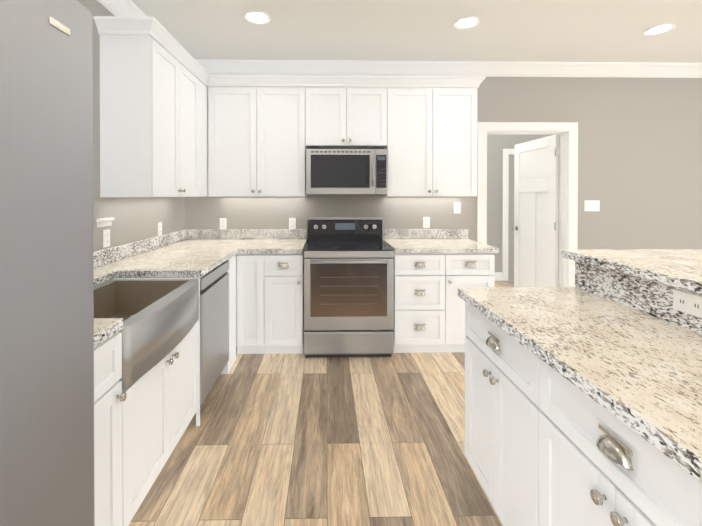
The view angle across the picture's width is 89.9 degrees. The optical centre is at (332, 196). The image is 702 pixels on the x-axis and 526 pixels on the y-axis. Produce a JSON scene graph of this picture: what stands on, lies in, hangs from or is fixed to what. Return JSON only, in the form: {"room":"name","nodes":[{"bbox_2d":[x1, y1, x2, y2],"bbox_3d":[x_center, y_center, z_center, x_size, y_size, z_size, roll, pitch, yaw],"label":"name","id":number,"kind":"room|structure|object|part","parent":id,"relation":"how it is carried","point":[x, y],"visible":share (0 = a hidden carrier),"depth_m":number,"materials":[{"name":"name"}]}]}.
{"room":"kitchen","nodes":[
{"label":"kitchen","id":0,"kind":"room"},
{"bbox_2d":[76,0,184,251],"bbox_3d":[-1.512,0.017,0.030,0.120,2.740,7.140,0,0,-1],"label":"wall","id":1,"kind":"structure","parent":0,"point":[137,219],"depth_m":2.45,"materials":[{"name":"grey paint"}]},
{"bbox_2d":[96,217,113,227],"bbox_3d":[-1.483,0.165,2.292,0.019,0.055,0.160,0,0,-1],"label":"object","id":2,"kind":"structure","parent":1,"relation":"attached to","point":[102,222],"depth_m":2.28,"materials":[{"name":"white"}]},
{"bbox_2d":[103,229,109,247],"bbox_3d":[-1.489,0.272,2.313,0.008,0.115,0.070,0,0,-1],"label":"electrical outlet","id":3,"kind":"object","parent":1,"relation":"attached to","point":[106,238],"visible":1,"depth_m":2.31,"materials":[{"name":"white plastic"}]},
{"bbox_2d":[97,0,146,16],"bbox_3d":[-1.406,-1.291,0.084,0.092,0.124,7.018,0,0,-1],"label":"crown molding","id":4,"kind":"structure","parent":1,"relation":"attached to","point":[130,8],"depth_m":2.42,"materials":[{"name":"white wood"}]},
{"bbox_2d":[93,16,212,196],"bbox_3d":[-1.313,-0.564,2.737,0.370,1.127,1.098,0,0,-1],"label":"upper cabinet","id":5,"kind":"object","parent":1,"relation":"attached to","point":[153,117],"depth_m":2.25,"materials":[{"name":"white wood"}]},
{"bbox_2d":[158,222,161,235],"bbox_3d":[-1.502,0.278,3.053,0.008,0.115,0.070,0,0,-1],"label":"electrical outlet","id":6,"kind":"object","parent":1,"relation":"attached to","point":[159,228],"visible":1,"depth_m":3.04,"materials":[{"name":"white plastic"}]},
{"bbox_2d":[128,280,558,525],"bbox_3d":[1.878,1.405,1.160,6.940,0.050,9.260,0,0,-1],"label":"floor","id":7,"kind":"structure","parent":0,"point":[286,440],"depth_m":1.90,"materials":[{"name":"brown wood"}]},
{"bbox_2d":[0,0,94,525],"bbox_3d":[-0.921,0.491,0.284,0.972,1.787,0.920,0,0,-1],"label":"refrigerator","id":8,"kind":"object","parent":7,"relation":"on","point":[46,299],"visible":1,"depth_m":0.62,"materials":[{"name":"silver metal"}]},
{"bbox_2d":[94,332,137,525],"bbox_3d":[-1.125,0.936,1.071,0.687,0.888,0.596,0,0,-1],"label":"base cabinet","id":9,"kind":"object","parent":7,"relation":"on","point":[115,407],"depth_m":1.26,"materials":[{"name":"white wood"}]},
{"bbox_2d":[138,315,199,507],"bbox_3d":[-1.135,1.055,1.671,0.687,0.642,0.849,0,0,-1],"label":"base cabinet","id":10,"kind":"object","parent":7,"relation":"on","point":[141,424],"depth_m":1.67,"materials":[{"name":"white wood"}]},
{"bbox_2d":[134,255,235,373],"bbox_3d":[-1.156,0.925,2.828,0.687,0.888,0.241,0,0,-1],"label":"base cabinet","id":11,"kind":"object","parent":7,"relation":"on","point":[232,261],"depth_m":2.82,"materials":[{"name":"white wood"}]},
{"bbox_2d":[93,229,244,346],"bbox_3d":[-1.130,0.412,2.189,0.720,0.142,2.838,0,0,-1],"label":"countertop","id":12,"kind":"structure","parent":11,"relation":"on","point":[192,253],"depth_m":2.46,"materials":[{"name":"stone"}]},
{"bbox_2d":[94,279,197,388],"bbox_3d":[-1.020,0.607,1.700,0.524,0.234,0.757,0,0,-1],"label":"sink","id":13,"kind":"object","parent":12,"relation":"in","point":[160,318],"visible":0.44,"depth_m":1.72,"materials":[{"name":"silver metal"}]},
{"bbox_2d":[237,229,306,253],"bbox_3d":[-0.524,0.405,3.280,0.529,0.142,0.678,0,0,-1],"label":"countertop","id":14,"kind":"structure","parent":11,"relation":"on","point":[254,241],"depth_m":3.42,"materials":[{"name":"stone"}]},
{"bbox_2d":[169,260,228,404],"bbox_3d":[-1.113,0.931,2.408,0.644,0.882,0.585,0,0,-1],"label":"dishwasher","id":15,"kind":"object","parent":7,"relation":"on","point":[214,321],"visible":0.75,"depth_m":2.33,"materials":[{"name":"grey metal"}]},
{"bbox_2d":[236,254,271,353],"bbox_3d":[-0.681,0.922,3.290,0.312,0.888,0.657,0,0,-1],"label":"base cabinet","id":16,"kind":"object","parent":7,"relation":"on","point":[253,271],"depth_m":2.96,"materials":[{"name":"white wood"}]},
{"bbox_2d":[272,244,306,353],"bbox_3d":[-0.453,0.922,3.294,0.387,0.888,0.657,0,0,-1],"label":"base cabinet","id":17,"kind":"object","parent":7,"relation":"on","point":[287,269],"depth_m":2.97,"materials":[{"name":"white wood"}]},
{"bbox_2d":[304,217,393,357],"bbox_3d":[0.130,0.786,3.255,0.756,1.160,0.753,0,0,-1],"label":"range","id":18,"kind":"object","parent":7,"relation":"on","point":[348,286],"visible":1,"depth_m":2.95,"materials":[{"name":"grey metal"}]},
{"bbox_2d":[393,253,455,352],"bbox_3d":[0.766,0.922,3.316,0.497,0.888,0.657,0,0,-1],"label":"base cabinet","id":19,"kind":"object","parent":7,"relation":"on","point":[429,309],"depth_m":2.99,"materials":[{"name":"white wood"}]},
{"bbox_2d":[456,253,494,351],"bbox_3d":[1.166,0.922,3.323,0.424,0.888,0.657,0,0,-1],"label":"base cabinet","id":20,"kind":"object","parent":7,"relation":"on","point":[472,269],"depth_m":3.00,"materials":[{"name":"white wood"}]},
{"bbox_2d":[382,229,498,252],"bbox_3d":[0.964,0.405,3.312,0.891,0.142,0.668,0,0,-1],"label":"countertop","id":21,"kind":"structure","parent":20,"relation":"on","point":[427,240],"depth_m":3.42,"materials":[{"name":"stone"}]},
{"bbox_2d":[458,249,701,525],"bbox_3d":[1.352,0.832,0.257,1.425,1.106,3.110,0,0,-1],"label":"kitchen island","id":22,"kind":"object","parent":7,"relation":"on","point":[546,444],"depth_m":1.10,"materials":[{"name":"white"}]},
{"bbox_3d":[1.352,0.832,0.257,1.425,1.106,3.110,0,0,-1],"label":"kitchen island top","id":23,"kind":"part","parent":22,"relation":"part of","materials":[{"name":"beige stone"}]},
{"bbox_2d":[673,289,701,317],"bbox_3d":[1.203,0.359,1.181,0.008,0.072,0.116,0,0,-1],"label":"outlet","id":24,"kind":"object","parent":22,"relation":"attached to","point":[687,302],"visible":1,"depth_m":1.19,"materials":[{"name":"white plastic"}]},
{"bbox_2d":[131,0,701,62],"bbox_3d":[1.878,-1.385,1.143,6.940,0.050,9.260,0,0,-1],"label":"ceiling","id":25,"kind":"structure","parent":0,"point":[527,30],"depth_m":2.89,"materials":[{"name":"white paint"}]},
{"bbox_2d":[245,10,269,24],"bbox_3d":[-0.570,-1.363,2.669,0.190,0.012,0.190,0,0,-1],"label":"recessed light","id":26,"kind":"object","parent":25,"relation":"in","point":[257,17],"visible":1,"depth_m":2.66,"materials":[{"name":"white"}]},
{"bbox_2d":[454,16,479,28],"bbox_3d":[1.049,-1.364,2.748,0.190,0.012,0.190,0,0,-1],"label":"recessed light","id":27,"kind":"object","parent":25,"relation":"in","point":[467,22],"visible":0.98,"depth_m":2.73,"materials":[{"name":"white"}]},
{"bbox_2d":[644,23,674,34],"bbox_3d":[2.657,-1.365,2.857,0.190,0.012,0.190,0,0,-1],"label":"recessed light","id":28,"kind":"object","parent":25,"relation":"in","point":[660,29],"visible":1,"depth_m":2.85,"materials":[{"name":"white"}]},
{"bbox_2d":[185,75,701,249],"bbox_3d":[1.832,-0.006,3.721,6.940,2.740,0.120,0,0,-1],"label":"wall","id":29,"kind":"structure","parent":0,"point":[640,159],"depth_m":3.68,"materials":[{"name":"grey paint"}]},
{"bbox_2d":[205,86,216,196],"bbox_3d":[-1.313,-0.540,3.445,0.396,1.070,0.307,0,0,-1],"label":"upper cabinet","id":30,"kind":"object","parent":29,"relation":"attached to","point":[211,90],"depth_m":3.30,"materials":[{"name":"white wood"}]},
{"bbox_2d":[220,218,226,228],"bbox_3d":[-1.127,0.274,3.605,0.070,0.115,0.008,0,0,-1],"label":"electrical outlet","id":31,"kind":"object","parent":29,"relation":"attached to","point":[223,223],"visible":1,"depth_m":3.60,"materials":[{"name":"white plastic"}]},
{"bbox_2d":[217,86,312,196],"bbox_3d":[-0.687,-0.540,3.456,0.968,1.070,0.307,0,0,-1],"label":"upper cabinet","id":32,"kind":"object","parent":29,"relation":"attached to","point":[260,140],"depth_m":3.31,"materials":[{"name":"white wood"}]},
{"bbox_2d":[289,218,295,228],"bbox_3d":[-0.417,0.274,3.618,0.070,0.115,0.008,0,0,-1],"label":"electrical outlet","id":33,"kind":"object","parent":29,"relation":"attached to","point":[292,223],"visible":1,"depth_m":3.62,"materials":[{"name":"white plastic"}]},
{"bbox_2d":[313,87,388,148],"bbox_3d":[0.126,-0.780,3.469,0.776,0.590,0.307,0,0,-1],"label":"upper cabinet","id":34,"kind":"object","parent":29,"relation":"attached to","point":[343,117],"depth_m":3.32,"materials":[{"name":"white wood"}]},
{"bbox_2d":[306,149,386,193],"bbox_3d":[0.127,-0.238,3.422,0.756,0.423,0.405,0,0,-1],"label":"over-the-range microwave","id":35,"kind":"object","parent":34,"relation":"attached to","point":[346,171],"visible":1,"depth_m":3.27,"materials":[{"name":"silver metal"}]},
{"bbox_2d":[423,217,429,227],"bbox_3d":[0.973,0.264,3.643,0.070,0.115,0.008,0,0,-1],"label":"electrical outlet","id":36,"kind":"object","parent":29,"relation":"attached to","point":[426,222],"visible":1,"depth_m":3.64,"materials":[{"name":"white plastic"}]},
{"bbox_2d":[377,87,476,196],"bbox_3d":[0.916,-0.540,3.485,0.921,1.070,0.307,0,0,-1],"label":"upper cabinet","id":37,"kind":"object","parent":29,"relation":"attached to","point":[432,148],"depth_m":3.34,"materials":[{"name":"white wood"}]},
{"bbox_2d":[213,75,485,87],"bbox_3d":[0.121,-1.087,3.304,2.633,0.087,0.058,0,0,-1],"label":"crown molding","id":38,"kind":"structure","parent":37,"relation":"attached to","point":[218,80],"depth_m":3.30,"materials":[{"name":"white wood"}]},
{"bbox_2d":[195,59,701,77],"bbox_3d":[1.845,-1.313,3.606,6.480,0.124,0.092,0,0,-1],"label":"crown molding","id":39,"kind":"structure","parent":29,"relation":"attached to","point":[212,66],"depth_m":3.59,"materials":[{"name":"white wood"}]},
{"bbox_2d":[454,202,460,213],"bbox_3d":[1.293,0.114,3.647,0.070,0.115,0.008,0,0,-1],"label":"light switch","id":40,"kind":"object","parent":29,"relation":"attached to","point":[457,207],"visible":1,"depth_m":3.65,"materials":[{"name":"white plastic"}]},
{"bbox_2d":[477,122,577,286],"bbox_3d":[2.027,0.294,3.726,1.050,2.140,0.156,0,0,-1],"label":"door frame","id":41,"kind":"structure","parent":29,"relation":"attached to","point":[567,132],"depth_m":3.63,"materials":[{"name":"white wood"}]},
{"bbox_2d":[512,134,558,286],"bbox_3d":[2.420,0.334,4.214,0.165,2.030,0.841,0,0,-1],"label":"door","id":42,"kind":"structure","parent":29,"relation":"in","point":[536,196],"depth_m":4.16,"materials":[{"name":"white wood"}]},
{"bbox_2d":[584,200,599,210],"bbox_3d":[2.713,0.094,3.672,0.160,0.115,0.008,0,0,-1],"label":"light switch","id":43,"kind":"object","parent":29,"relation":"attached to","point":[591,205],"visible":1,"depth_m":3.67,"materials":[{"name":"white plastic"}]},
{"bbox_2d":[487,134,558,279],"bbox_3d":[2.346,-0.019,5.730,3.240,2.740,0.120,0,0,-1],"label":"wall","id":44,"kind":"structure","parent":0,"point":[497,144],"depth_m":5.67,"materials":[{"name":"grey paint"}]},
{"bbox_2d":[494,272,502,280],"bbox_3d":[1.797,1.284,5.661,1.899,0.135,0.014,0,0,-1],"label":"baseboard","id":45,"kind":"structure","parent":44,"relation":"attached to","point":[498,276],"depth_m":5.66,"materials":[{"name":"white wood"}]}
]}

